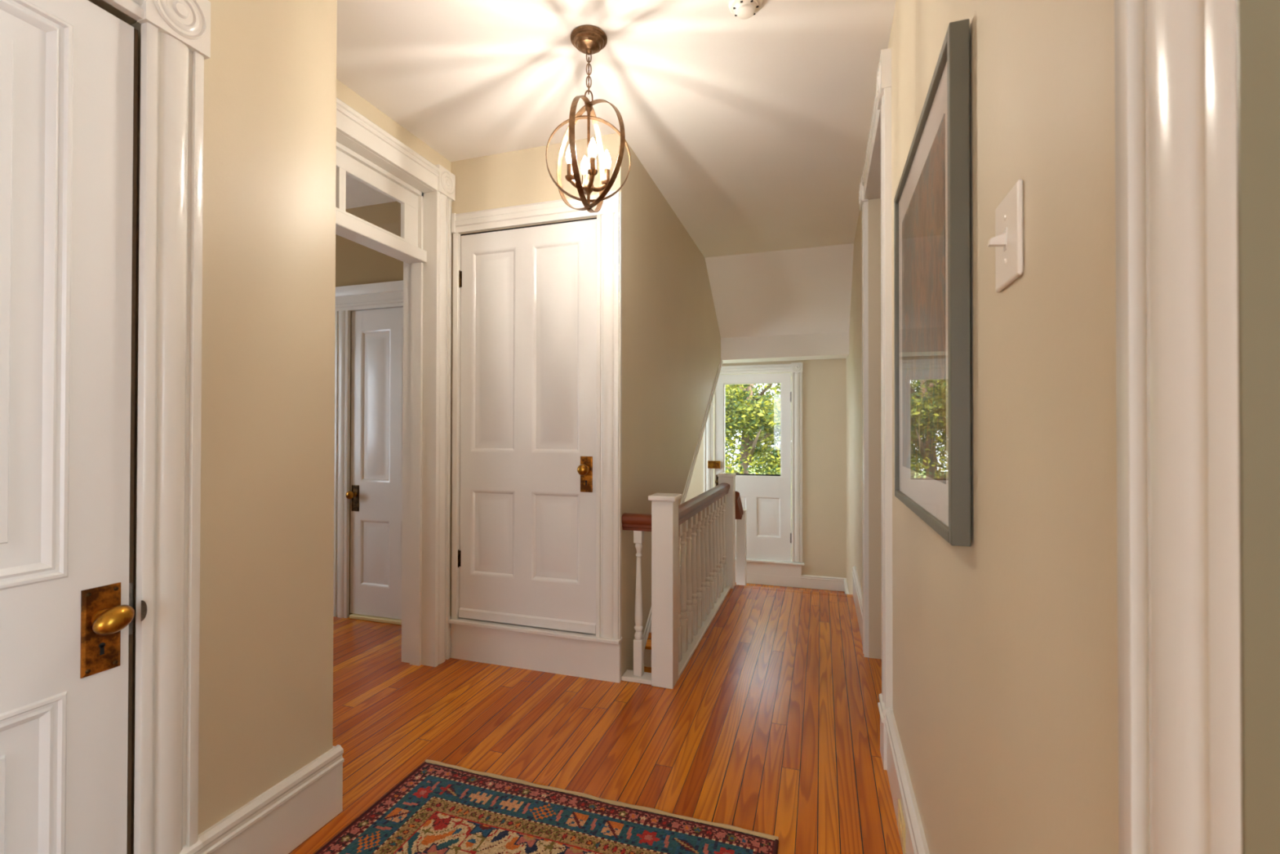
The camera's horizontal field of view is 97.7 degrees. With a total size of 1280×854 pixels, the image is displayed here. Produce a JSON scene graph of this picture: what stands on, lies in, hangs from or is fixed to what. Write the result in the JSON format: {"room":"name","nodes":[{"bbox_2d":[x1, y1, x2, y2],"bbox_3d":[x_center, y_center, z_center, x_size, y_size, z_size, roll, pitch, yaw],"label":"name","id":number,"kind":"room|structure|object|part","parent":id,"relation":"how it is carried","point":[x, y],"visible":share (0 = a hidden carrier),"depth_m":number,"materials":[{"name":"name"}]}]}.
{"room":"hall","nodes":[
{"label":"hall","id":0,"kind":"room"},
{"bbox_2d":[88,0,337,853],"bbox_3d":[-1.834,-0.126,-0.046,0.540,2.645,3.980,0,0,18],"label":"wall","id":1,"kind":"structure","parent":0,"point":[268,312],"depth_m":1.54,"materials":[{"name":"beige paint"}]},
{"bbox_2d":[0,0,146,853],"bbox_3d":[-1.244,0.148,0.867,0.102,2.095,0.824,0,0,18],"label":"door","id":2,"kind":"structure","parent":1,"relation":"in","point":[68,68],"depth_m":1.14,"materials":[{"name":"white wood"}]},
{"bbox_3d":[-1.151,0.432,1.195,0.005,0.182,0.068,0,0,18],"label":"knob plate","id":3,"kind":"part","parent":2,"relation":"part of","materials":[{"name":"gold metal"}]},
{"bbox_3d":[-1.120,0.408,1.185,0.060,0.055,0.070,0,0,18],"label":"knob","id":4,"kind":"part","parent":2,"relation":"part of","materials":[{"name":"gold metal"}]},
{"bbox_2d":[102,0,210,853],"bbox_3d":[-1.221,0.077,0.906,0.038,2.256,0.980,0,0,18],"label":"door frame","id":5,"kind":"structure","parent":1,"relation":"attached to","point":[175,34],"depth_m":1.29,"materials":[{"name":"white wood"}]},
{"bbox_3d":[-1.246,-0.976,0.855,0.024,0.122,0.850,0,0,18],"label":"head casing","id":6,"kind":"part","parent":5,"relation":"part of","materials":[{"name":"white wood"}]},
{"bbox_3d":[-1.098,0.149,1.308,0.024,2.120,0.122,0,0,18],"label":"casing","id":7,"kind":"part","parent":5,"relation":"part of","materials":[{"name":"white wood"}]},
{"bbox_2d":[197,744,343,853],"bbox_3d":[-1.218,1.109,1.631,0.456,0.205,0.440,0,0,18],"label":"baseboard","id":8,"kind":"structure","parent":1,"relation":"attached to","point":[280,819],"depth_m":1.58,"materials":[{"name":"white wood"}]},
{"bbox_2d":[335,201,403,616],"bbox_3d":[-2.268,-0.104,2.733,2.800,2.645,2.200,0,0,18],"label":"wall","id":9,"kind":"structure","parent":0,"point":[356,264],"depth_m":3.58,"materials":[{"name":"beige paint"}]},
{"bbox_2d":[333,280,403,617],"bbox_3d":[-1.537,0.159,3.480,0.970,2.133,0.045,0,0,18],"label":"door frame","id":10,"kind":"structure","parent":9,"relation":"attached to","point":[348,299],"depth_m":3.60,"materials":[{"name":"white wood"}]},
{"bbox_3d":[-1.931,0.236,3.618,0.110,1.980,0.024,0,0,18],"label":"casing","id":11,"kind":"part","parent":10,"relation":"part of","materials":[{"name":"white wood"}]},
{"bbox_3d":[-1.535,-0.830,3.488,0.970,0.155,0.045,0,0,18],"label":"head casing","id":12,"kind":"part","parent":10,"relation":"part of","materials":[{"name":"white wood"}]},
{"bbox_2d":[335,148,417,246],"bbox_3d":[-1.289,-1.062,2.474,0.025,0.300,0.894,0,0,18],"label":"window","id":13,"kind":"structure","parent":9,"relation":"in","point":[345,164],"depth_m":2.63,"materials":[{"name":"white wood"}]},
{"bbox_2d":[335,97,622,683],"bbox_3d":[-0.816,-0.066,2.334,1.168,2.566,1.165,0,0,18],"label":"door frame","id":14,"kind":"structure","parent":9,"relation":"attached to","point":[427,266],"depth_m":2.86,"materials":[{"name":"white wood"}]},
{"bbox_3d":[-1.196,-1.274,2.391,0.032,0.118,1.020,0,0,18],"label":"head casing","id":15,"kind":"part","parent":14,"relation":"part of","materials":[{"name":"white wood"}]},
{"bbox_3d":[-1.030,0.007,2.913,0.024,2.430,0.118,0,0,18],"label":"casing","id":16,"kind":"part","parent":14,"relation":"part of","materials":[{"name":"white wood"}]},
{"bbox_3d":[-0.977,-0.004,2.972,0.032,2.052,0.028,0,0,18],"label":"casing","id":17,"kind":"part","parent":14,"relation":"part of","materials":[{"name":"white wood"}]},
{"bbox_3d":[-0.592,-1.080,2.846,0.810,0.100,0.028,0,0,18],"label":"head casing","id":18,"kind":"part","parent":14,"relation":"part of","materials":[{"name":"white wood"}]},
{"bbox_3d":[-0.548,1.127,2.820,0.948,0.190,0.014,0,0,18],"label":"panel","id":19,"kind":"part","parent":14,"relation":"part of","materials":[{"name":"white wood"}]},
{"bbox_3d":[-0.545,1.024,2.819,0.954,0.020,0.056,0,0,18],"label":"sill","id":20,"kind":"part","parent":14,"relation":"part of","materials":[{"name":"white wood"}]},
{"bbox_3d":[-0.155,-0.005,2.697,0.114,2.052,0.024,0,0,18],"label":"casing","id":21,"kind":"part","parent":14,"relation":"part of","materials":[{"name":"white wood"}]},
{"bbox_2d":[457,217,596,633],"bbox_3d":[-0.593,-0.011,2.840,0.808,2.035,0.103,0,0,18],"label":"door","id":22,"kind":"structure","parent":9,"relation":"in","point":[526,553],"depth_m":2.85,"materials":[{"name":"white wood"}]},
{"bbox_3d":[-0.273,0.207,2.713,0.055,0.055,0.063,0,0,18],"label":"knob","id":23,"kind":"part","parent":22,"relation":"part of","materials":[{"name":"gold metal"}]},
{"bbox_3d":[-0.263,0.232,2.745,0.064,0.175,0.004,0,0,18],"label":"knob plate","id":24,"kind":"part","parent":22,"relation":"part of","materials":[{"name":"gold metal"}]},
{"bbox_2d":[336,79,450,193],"bbox_3d":[-1.272,-0.105,2.463,0.160,2.645,1.300,0,0,18],"label":"wall","id":25,"kind":"structure","parent":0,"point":[344,93],"depth_m":2.57,"materials":[{"name":"white painted wood"}]},
{"bbox_2d":[449,133,620,617],"bbox_3d":[-0.566,-0.100,2.907,1.030,2.645,0.120,0,0,18],"label":"wall","id":26,"kind":"structure","parent":0,"point":[517,177],"depth_m":2.88,"materials":[{"name":"beige paint"}]},
{"bbox_2d":[448,616,451,657],"bbox_3d":[-1.011,1.115,2.967,0.025,0.215,0.030,0,0,18],"label":"baseboard","id":27,"kind":"structure","parent":26,"relation":"attached to","point":[450,625],"depth_m":2.96,"materials":[{"name":"white wood"}]},
{"bbox_2d":[288,584,902,853],"bbox_3d":[-0.484,1.287,1.097,7.000,0.163,7.010,0,0,18],"label":"floor","id":28,"kind":"structure","parent":0,"point":[771,726],"depth_m":2.27,"materials":[{"name":"brown wood"}]},
{"bbox_2d":[314,759,778,853],"bbox_3d":[-0.485,1.200,0.901,1.242,0.017,1.974,0,0,18],"label":"rug","id":29,"kind":"object","parent":28,"relation":"on","point":[439,807],"visible":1,"depth_m":1.69,"materials":[{"name":"fabric"}]},
{"bbox_3d":[-1.070,1.201,1.090,0.012,0.012,1.934,0,0,18],"label":"cord","id":30,"kind":"part","parent":29,"relation":"part of","materials":[{"name":"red fabric"}]},
{"bbox_3d":[0.100,1.200,0.711,0.012,0.012,1.934,0,0,18],"label":"cord","id":31,"kind":"part","parent":29,"relation":"part of","materials":[{"name":"red fabric"}]},
{"bbox_2d":[621,472,746,688],"bbox_3d":[0.400,0.981,3.678,0.278,1.298,2.229,0,0,19],"label":"stair railing","id":32,"kind":"object","parent":28,"relation":"on","point":[686,600],"visible":0.98,"depth_m":2.99,"materials":[{"name":"white wood"}]},
{"bbox_3d":[-0.003,0.461,2.715,0.155,0.078,0.082,0,0,18],"label":"handrail","id":33,"kind":"part","parent":32,"relation":"part of","materials":[{"name":"brown wood"}]},
{"bbox_3d":[-0.005,1.211,2.706,0.155,0.022,0.085,0,0,18],"label":"rail","id":34,"kind":"part","parent":32,"relation":"part of","materials":[{"name":"white wood"}]},
{"bbox_3d":[0.120,0.785,2.670,0.106,0.874,0.106,0,0,18],"label":"newel post","id":35,"kind":"part","parent":32,"relation":"part of","materials":[{"name":"white wood"}]},
{"bbox_3d":[0.396,0.462,3.508,0.082,0.078,1.654,0,0,18],"label":"handrail","id":36,"kind":"part","parent":32,"relation":"part of","materials":[{"name":"brown wood"}]},
{"bbox_3d":[0.395,1.218,3.502,0.099,0.022,1.654,0,0,18],"label":"rail","id":37,"kind":"part","parent":32,"relation":"part of","materials":[{"name":"white wood"}]},
{"bbox_3d":[0.674,0.860,4.339,0.116,0.951,0.105,0,0,18],"label":"newel post","id":38,"kind":"part","parent":32,"relation":"part of","materials":[{"name":"white wood"}]},
{"bbox_3d":[0.781,0.635,4.521,0.082,0.256,0.303,0,0,18],"label":"handrail","id":39,"kind":"part","parent":32,"relation":"part of","materials":[{"name":"brown wood"}]},
{"bbox_3d":[0.844,1.175,4.655,0.076,0.928,0.075,0,0,18],"label":"newel post","id":40,"kind":"part","parent":32,"relation":"part of","materials":[{"name":"white wood"}]},
{"bbox_2d":[336,0,896,363],"bbox_3d":[-0.220,-1.101,1.920,7.000,0.857,8.700,0,0,18],"label":"ceiling","id":41,"kind":"structure","parent":0,"point":[753,131],"depth_m":2.46,"materials":[{"name":"paint"}]},
{"bbox_2d":[545,25,631,213],"bbox_3d":[-0.188,-1.110,2.050,0.309,0.638,0.348,0,0,-17],"label":"pendant light","id":42,"kind":"object","parent":41,"relation":"hanging from","point":[588,40],"visible":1,"depth_m":2.03,"materials":[{"name":"brown metal"}]},
{"bbox_2d":[567,163,573,174],"bbox_3d":[-0.253,-0.928,2.028,0.023,0.050,0.023,0,0,18],"label":"socket","id":43,"kind":"object","parent":42,"relation":"attached to","point":[570,171],"depth_m":2.02,"materials":[{"name":"brown metal"}]},
{"bbox_3d":[-0.236,-0.887,2.037,0.076,0.041,0.036,0,-1,-27],"label":"arm","id":44,"kind":"part","parent":42,"relation":"part of","materials":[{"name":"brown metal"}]},
{"bbox_2d":[582,173,586,185],"bbox_3d":[-0.209,-0.927,2.113,0.023,0.050,0.023,0,0,18],"label":"socket","id":45,"kind":"object","parent":42,"relation":"attached to","point":[584,175],"depth_m":2.10,"materials":[{"name":"white metal"}]},
{"bbox_3d":[-0.188,-0.988,2.049,0.040,0.394,0.040,0,0,18],"label":"stem","id":46,"kind":"part","parent":42,"relation":"part of","materials":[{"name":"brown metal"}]},
{"bbox_3d":[-0.177,-0.887,2.001,0.036,0.041,0.076,0,-1,-27],"label":"arm","id":47,"kind":"part","parent":42,"relation":"part of","materials":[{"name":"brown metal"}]},
{"bbox_2d":[589,156,595,168],"bbox_3d":[-0.168,-0.928,1.984,0.023,0.050,0.023,0,0,18],"label":"socket","id":48,"kind":"object","parent":42,"relation":"attached to","point":[592,160],"depth_m":1.97,"materials":[{"name":"brown metal"}]},
{"bbox_3d":[-0.141,-0.886,2.059,0.076,0.041,0.036,0,-1,-27],"label":"arm","id":49,"kind":"part","parent":42,"relation":"part of","materials":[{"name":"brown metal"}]},
{"bbox_2d":[603,168,609,180],"bbox_3d":[-0.124,-0.928,2.069,0.023,0.050,0.023,0,0,18],"label":"socket","id":50,"kind":"object","parent":42,"relation":"attached to","point":[606,171],"depth_m":2.06,"materials":[{"name":"brown metal"}]},
{"bbox_2d":[728,0,763,18],"bbox_3d":[0.355,-1.409,1.879,0.114,0.042,0.114,0,0,18],"label":"smoke detector","id":51,"kind":"object","parent":41,"relation":"attached to","point":[742,9],"visible":1,"depth_m":1.87,"materials":[{"name":"white plastic"}]},
{"bbox_2d":[620,139,720,675],"bbox_3d":[0.305,0.045,4.054,0.080,2.975,2.839,0,0,18],"label":"wall","id":52,"kind":"structure","parent":0,"point":[671,338],"depth_m":3.29,"materials":[{"name":"beige paint"}]},
{"bbox_2d":[643,358,723,649],"bbox_3d":[0.334,0.325,4.131,0.111,2.011,2.683,0,0,18],"label":"edging strip","id":53,"kind":"object","parent":52,"relation":"attached to","point":[648,624],"visible":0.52,"depth_m":4.24,"materials":[{"name":"white wood"}]},
{"bbox_2d":[646,358,846,666],"bbox_3d":[1.058,1.475,6.015,2.500,5.950,0.120,0,0,18],"label":"wall","id":54,"kind":"structure","parent":0,"point":[824,380],"depth_m":5.70,"materials":[{"name":"beige paint"}]},
{"bbox_2d":[707,373,791,561],"bbox_3d":[1.156,0.416,5.914,0.882,1.957,0.097,0,0,18],"label":"door","id":55,"kind":"structure","parent":54,"relation":"in","point":[766,498],"depth_m":5.88,"materials":[{"name":"white wood"}]},
{"bbox_2d":[703,362,804,587],"bbox_3d":[1.175,0.493,5.902,1.075,2.312,0.060,0,0,18],"label":"door frame","id":56,"kind":"structure","parent":54,"relation":"attached to","point":[772,567],"depth_m":5.78,"materials":[{"name":"white wood"}]},
{"bbox_3d":[0.743,0.412,6.050,0.108,1.955,0.024,0,0,18],"label":"casing","id":57,"kind":"part","parent":56,"relation":"part of","materials":[{"name":"white wood"}]},
{"bbox_3d":[1.176,-0.611,5.917,0.830,0.090,0.027,0,0,18],"label":"head casing","id":58,"kind":"part","parent":56,"relation":"part of","materials":[{"name":"white wood"}]},
{"bbox_3d":[1.171,1.533,5.902,1.025,0.233,0.024,0,0,18],"label":"panel","id":59,"kind":"part","parent":56,"relation":"part of","materials":[{"name":"white wood"}]},
{"bbox_3d":[1.174,1.405,5.894,1.075,0.022,0.060,0,0,18],"label":"sill","id":60,"kind":"part","parent":56,"relation":"part of","materials":[{"name":"white wood"}]},
{"bbox_3d":[1.619,0.411,5.766,0.108,1.955,0.024,0,0,18],"label":"casing","id":61,"kind":"part","parent":56,"relation":"part of","materials":[{"name":"white wood"}]},
{"bbox_2d":[680,564,848,594],"bbox_3d":[0.837,1.579,5.366,2.200,0.130,1.250,0,0,18],"label":"baseboard","id":62,"kind":"structure","parent":54,"relation":"attached to","point":[828,583],"depth_m":5.67,"materials":[{"name":"white wood"}]},
{"bbox_2d":[846,0,1119,853],"bbox_3d":[0.832,1.441,1.558,0.140,5.945,8.700,0,0,18],"label":"wall","id":63,"kind":"structure","parent":0,"point":[1005,693],"depth_m":0.72,"materials":[{"name":"beige paint"}]},
{"bbox_2d":[852,565,862,644],"bbox_3d":[1.407,1.123,3.598,0.025,0.215,1.070,0,0,18],"label":"baseboard","id":64,"kind":"structure","parent":63,"relation":"attached to","point":[857,590],"depth_m":3.53,"materials":[{"name":"white wood"}]},
{"bbox_2d":[858,48,893,769],"bbox_3d":[1.133,-0.064,2.528,0.202,2.572,1.177,0,0,18],"label":"door frame","id":65,"kind":"structure","parent":63,"relation":"attached to","point":[875,183],"depth_m":2.04,"materials":[{"name":"white wood"}]},
{"bbox_3d":[1.224,0.006,3.042,0.026,2.440,0.118,0,0,18],"label":"casing","id":66,"kind":"part","parent":65,"relation":"part of","materials":[{"name":"white wood"}]},
{"bbox_3d":[1.065,-1.277,2.563,0.032,0.118,0.952,0,0,18],"label":"head casing","id":67,"kind":"part","parent":65,"relation":"part of","materials":[{"name":"white wood"}]},
{"bbox_3d":[0.905,-0.002,2.056,0.026,2.440,0.130,0,0,18],"label":"casing","id":68,"kind":"part","parent":65,"relation":"part of","materials":[{"name":"white wood"}]},
{"bbox_2d":[897,798,905,853],"bbox_3d":[0.746,1.137,1.596,0.009,0.083,0.115,0,0,18],"label":"power outlet","id":69,"kind":"object","parent":63,"relation":"attached to","point":[901,824],"visible":1,"depth_m":1.57,"materials":[{"name":"beige plastic"}]},
{"bbox_2d":[897,813,900,826],"bbox_3d":[0.750,1.137,1.619,0.003,0.032,0.032,0,0,18],"label":"socket","id":70,"kind":"object","parent":69,"relation":"attached to","point":[899,814],"depth_m":1.61,"materials":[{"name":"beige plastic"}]},
{"bbox_2d":[899,823,902,836],"bbox_3d":[0.736,1.137,1.576,0.003,0.032,0.032,0,0,18],"label":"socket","id":71,"kind":"object","parent":69,"relation":"attached to","point":[900,824],"depth_m":1.57,"materials":[{"name":"beige plastic"}]},
{"bbox_2d":[884,709,929,853],"bbox_3d":[0.629,1.103,1.200,0.025,0.215,1.650,0,0,18],"label":"baseboard","id":72,"kind":"structure","parent":63,"relation":"attached to","point":[900,781],"depth_m":1.61,"materials":[{"name":"white wood"}]},
{"bbox_2d":[893,18,971,546],"bbox_3d":[0.651,-0.239,1.292,0.030,0.880,0.755,0,0,18],"label":"framed picture","id":73,"kind":"object","parent":63,"relation":"attached to","point":[932,260],"visible":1,"depth_m":1.07,"materials":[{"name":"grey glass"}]},
{"bbox_2d":[902,113,946,484],"bbox_3d":[0.646,-0.234,1.293,0.002,0.680,0.565,0,0,18],"label":"painting","id":74,"kind":"object","parent":73,"relation":"attached to","point":[924,217],"depth_m":1.21},
{"bbox_2d":[987,178,1023,292],"bbox_3d":[0.480,-0.249,0.745,0.026,0.120,0.100,0,0,18],"label":"light switch","id":75,"kind":"object","parent":63,"relation":"attached to","point":[1007,241],"visible":1,"depth_m":0.73,"materials":[{"name":"white plastic"}]},
{"bbox_2d":[1114,0,1241,853],"bbox_3d":[0.355,0.103,0.362,0.029,2.200,0.132,0,0,18],"label":"door frame","id":76,"kind":"structure","parent":63,"relation":"attached to","point":[1178,510],"depth_m":0.35,"materials":[{"name":"white wood"}]},
{"bbox_2d":[1235,0,1279,853],"bbox_3d":[0.403,0.103,0.276,0.164,2.200,0.002,0,0,18],"label":"wall reveal","id":77,"kind":"structure","parent":0,"point":[1257,21],"depth_m":0.30,"materials":[{"name":"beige paint"}]},
{"bbox_3d":[-0.622,1.487,4.667,0.135,5.900,3.460,0,0,18],"label":"wall","id":78,"kind":"structure","parent":0,"visible":0},
{"bbox_2d":[345,306,403,625],"bbox_3d":[-1.474,0.237,3.488,0.837,1.977,0.129,0,0,18],"label":"door","id":79,"kind":"structure","parent":78,"relation":"in","point":[375,495],"depth_m":3.56,"materials":[{"name":"white wood"}]},
{"bbox_3d":[-1.844,0.434,3.571,0.054,0.054,0.061,0,0,18],"label":"knob","id":80,"kind":"part","parent":79,"relation":"part of","materials":[{"name":"gold metal"}]},
{"bbox_3d":[-1.834,0.458,3.602,0.058,0.168,0.004,0,0,18],"label":"knob plate","id":81,"kind":"part","parent":79,"relation":"part of","materials":[{"name":"brown metal"}]},
{"label":"outside","id":82,"kind":"structure","parent":0,"visible":0},
{"bbox_2d":[733,466,791,476],"bbox_3d":[11.757,4.809,36.254,80.000,0.200,63.700,0,0,18],"label":"lawn","id":83,"kind":"structure","parent":82,"point":[735,468],"depth_m":63.05,"materials":[{"name":"green plant"}]},
{"bbox_2d":[724,373,791,559],"bbox_3d":[2.132,0.887,11.028,4.962,7.247,5.036,0,-1,-40],"label":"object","id":84,"kind":"object","parent":83,"relation":"on","point":[748,412],"visible":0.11,"depth_m":9.91,"materials":[{"name":"green plant"}]},
{"bbox_3d":[0.511,4.486,4.317,2.500,0.100,3.600,0,0,18],"label":"floor","id":85,"kind":"structure","parent":0,"visible":0},
{"bbox_2d":[644,582,844,672],"bbox_3d":[0.513,2.077,4.368,2.187,1.623,3.280,0,0,18],"label":"staircase","id":86,"kind":"structure","parent":85,"relation":"on","point":[647,651],"depth_m":4.90,"materials":[{"name":"brown wood"}]}
]}

